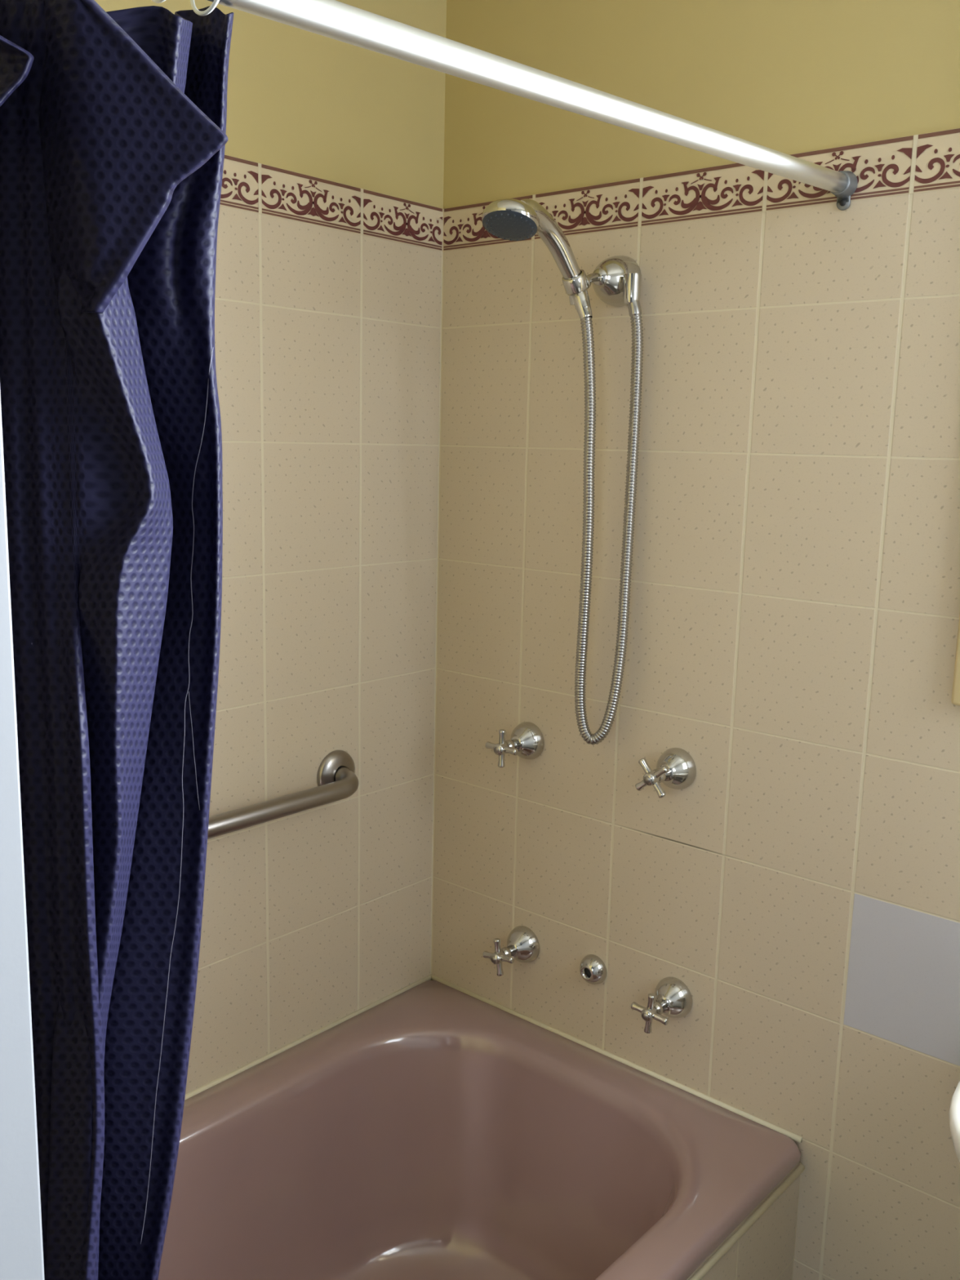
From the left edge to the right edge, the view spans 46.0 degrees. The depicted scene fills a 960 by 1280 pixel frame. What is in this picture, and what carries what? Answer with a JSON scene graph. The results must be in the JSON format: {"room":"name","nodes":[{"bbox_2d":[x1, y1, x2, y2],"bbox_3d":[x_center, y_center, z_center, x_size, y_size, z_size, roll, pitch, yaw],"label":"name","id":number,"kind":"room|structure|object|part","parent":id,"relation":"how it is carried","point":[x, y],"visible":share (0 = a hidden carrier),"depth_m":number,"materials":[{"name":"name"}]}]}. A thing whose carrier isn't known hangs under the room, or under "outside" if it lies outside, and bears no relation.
{"room":"bathroom","nodes":[
{"label":"bathroom","id":0,"kind":"room"},
{"bbox_2d":[94,0,446,1094],"bbox_3d":[-0.769,0.034,1.309,0.101,2.450,2.200,10,13,40],"label":"wall","id":1,"kind":"structure","parent":0,"point":[329,268],"depth_m":1.80,"materials":[{"name":"tile"}]},
{"bbox_2d":[207,750,359,839],"bbox_3d":[-0.408,0.266,1.648,0.070,0.088,0.668,10,13,40],"label":"grab rail","id":2,"kind":"object","parent":1,"relation":"attached to","point":[335,782],"visible":0.57,"depth_m":1.76,"materials":[{"name":"silver metal"}]},
{"bbox_2d":[184,974,431,1100],"bbox_3d":[-0.593,0.727,1.576,0.009,0.009,1.527,10,13,40],"label":"trim","id":3,"kind":"structure","parent":1,"relation":"attached to","point":[297,1042],"depth_m":1.91,"materials":[{"name":"beige plastic"}]},
{"bbox_2d":[431,0,959,1279],"bbox_3d":[0.652,0.038,1.469,1.856,2.450,0.101,10,13,40],"label":"wall","id":4,"kind":"structure","parent":0,"point":[794,606],"depth_m":1.64,"materials":[{"name":"tile"}]},
{"bbox_2d":[482,925,539,976],"bbox_3d":[0.051,0.537,1.949,0.065,0.065,0.087,10,13,40],"label":"tap","id":5,"kind":"object","parent":4,"relation":"attached to","point":[522,944],"visible":1,"depth_m":1.95,"materials":[{"name":"silver metal"}]},
{"bbox_3d":[0.030,0.540,1.926,0.065,0.065,0.024,-2,5,41],"label":"cross handle","id":6,"kind":"part","parent":5,"relation":"part of","materials":[{"name":"silver metal"}]},
{"bbox_2d":[485,721,544,768],"bbox_3d":[0.055,0.176,1.889,0.065,0.065,0.087,10,13,40],"label":"tap","id":7,"kind":"object","parent":4,"relation":"attached to","point":[526,741],"visible":1,"depth_m":1.89,"materials":[{"name":"silver metal"}]},
{"bbox_3d":[0.035,0.179,1.866,0.065,0.065,0.024,10,13,40],"label":"cross handle","id":8,"kind":"part","parent":7,"relation":"part of","materials":[{"name":"silver metal"}]},
{"bbox_2d":[207,0,857,210],"bbox_3d":[-0.032,-0.460,0.895,0.048,0.112,1.539,10,13,40],"label":"shower curtain rod","id":9,"kind":"object","parent":4,"relation":"attached to","point":[331,19],"visible":1,"depth_m":0.96,"materials":[{"name":"white metal"}]},
{"bbox_2d":[0,0,234,1279],"bbox_3d":[-0.230,0.380,0.761,0.204,1.583,0.261,10,13,40],"label":"shower curtain","id":10,"kind":"object","parent":9,"relation":"hanging from","point":[113,138],"visible":0.96,"depth_m":0.73,"materials":[{"name":"blue fabric"}]},
{"bbox_2d":[151,0,165,3],"bbox_3d":[-0.198,-0.418,0.708,0.036,0.037,0.007,10,13,40],"label":"curtain ring","id":11,"kind":"object","parent":9,"relation":"hanging from","point":[154,1],"visible":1,"depth_m":0.71,"materials":[{"name":"white plastic"}]},
{"bbox_2d":[190,0,219,16],"bbox_3d":[-0.177,-0.424,0.733,0.036,0.037,0.007,10,13,40],"label":"curtain ring","id":12,"kind":"object","parent":9,"relation":"hanging from","point":[212,6],"visible":1,"depth_m":0.73,"materials":[{"name":"white plastic"}]},
{"bbox_2d":[481,198,643,745],"bbox_3d":[0.116,-0.215,1.642,0.103,0.788,0.287,11,14,43],"label":"shower","id":13,"kind":"object","parent":4,"relation":"attached to","point":[616,280],"visible":1,"depth_m":1.66,"materials":[{"name":"silver metal"}]},
{"bbox_2d":[579,954,606,984],"bbox_3d":[0.183,0.549,1.877,0.050,0.050,0.023,10,13,40],"label":"spout","id":14,"kind":"object","parent":4,"relation":"attached to","point":[593,970],"visible":1,"depth_m":1.87,"materials":[{"name":"silver metal"}]},
{"bbox_2d":[431,974,802,1142],"bbox_3d":[0.190,0.687,1.905,0.748,0.009,0.009,10,13,40],"label":"trim","id":15,"kind":"structure","parent":4,"relation":"attached to","point":[793,1136],"depth_m":1.85,"materials":[{"name":"beige plastic"}]},
{"bbox_2d":[631,976,692,1033],"bbox_3d":[0.279,0.568,1.754,0.065,0.065,0.087,10,13,40],"label":"tap","id":16,"kind":"object","parent":4,"relation":"attached to","point":[671,997],"visible":1,"depth_m":1.75,"materials":[{"name":"silver metal"}]},
{"bbox_3d":[0.259,0.572,1.731,0.065,0.065,0.024,15,16,39],"label":"cross handle","id":17,"kind":"part","parent":16,"relation":"part of","materials":[{"name":"silver metal"}]},
{"bbox_2d":[635,747,696,798],"bbox_3d":[0.274,0.201,1.701,0.065,0.065,0.087,10,13,40],"label":"tap","id":18,"kind":"object","parent":4,"relation":"attached to","point":[676,769],"visible":1,"depth_m":1.70,"materials":[{"name":"silver metal"}]},
{"bbox_3d":[0.254,0.205,1.678,0.054,0.054,0.024,10,13,40],"label":"cross handle","id":19,"kind":"part","parent":18,"relation":"part of","materials":[{"name":"silver metal"}]},
{"bbox_2d":[951,613,959,705],"bbox_3d":[0.877,-0.351,1.187,0.633,0.953,0.096,10,13,40],"label":"window","id":20,"kind":"structure","parent":4,"relation":"in","point":[955,700],"depth_m":1.43,"materials":[{"name":"beige"}]},
{"bbox_2d":[700,1174,800,1279],"bbox_3d":[-0.039,1.090,1.141,0.012,0.462,1.540,10,13,40],"label":"panel","id":21,"kind":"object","parent":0,"point":[766,1251],"depth_m":1.61,"materials":[{"name":"tile"}]},
{"bbox_2d":[689,1163,804,1279],"bbox_3d":[-0.027,0.866,1.100,0.013,0.013,1.526,10,13,40],"label":"trim","id":22,"kind":"structure","parent":21,"relation":"attached to","point":[767,1203],"depth_m":1.54,"materials":[{"name":"beige plastic"}]},
{"bbox_3d":[-0.209,1.528,0.247,2.700,0.100,3.400,10,13,40],"label":"floor","id":23,"kind":"structure","parent":0,"visible":0},
{"bbox_2d":[158,980,800,1279],"bbox_3d":[-0.314,0.964,1.364,0.754,0.379,1.533,10,13,40],"label":"bathtub","id":24,"kind":"object","parent":23,"relation":"on","point":[436,1131],"visible":0.99,"depth_m":1.84,"materials":[{"name":"pink ceramic"}]},
{"bbox_2d":[948,1080,959,1163],"bbox_3d":[0.724,0.914,1.175,0.500,0.830,0.444,10,13,40],"label":"basin","id":25,"kind":"object","parent":23,"relation":"on","point":[954,1107],"visible":1,"depth_m":1.17,"materials":[{"name":"white ceramic"}]},
{"bbox_3d":[-0.721,0.283,-0.100,1.850,2.450,0.100,10,13,40],"label":"wall","id":26,"kind":"structure","parent":0,"visible":0},
{"bbox_2d":[0,391,44,1279],"bbox_3d":[-0.460,0.428,0.283,0.190,2.018,0.748,10,13,40],"label":"door","id":27,"kind":"structure","parent":26,"relation":"in","point":[21,1247],"depth_m":0.51,"materials":[{"name":"paint"}]}
]}

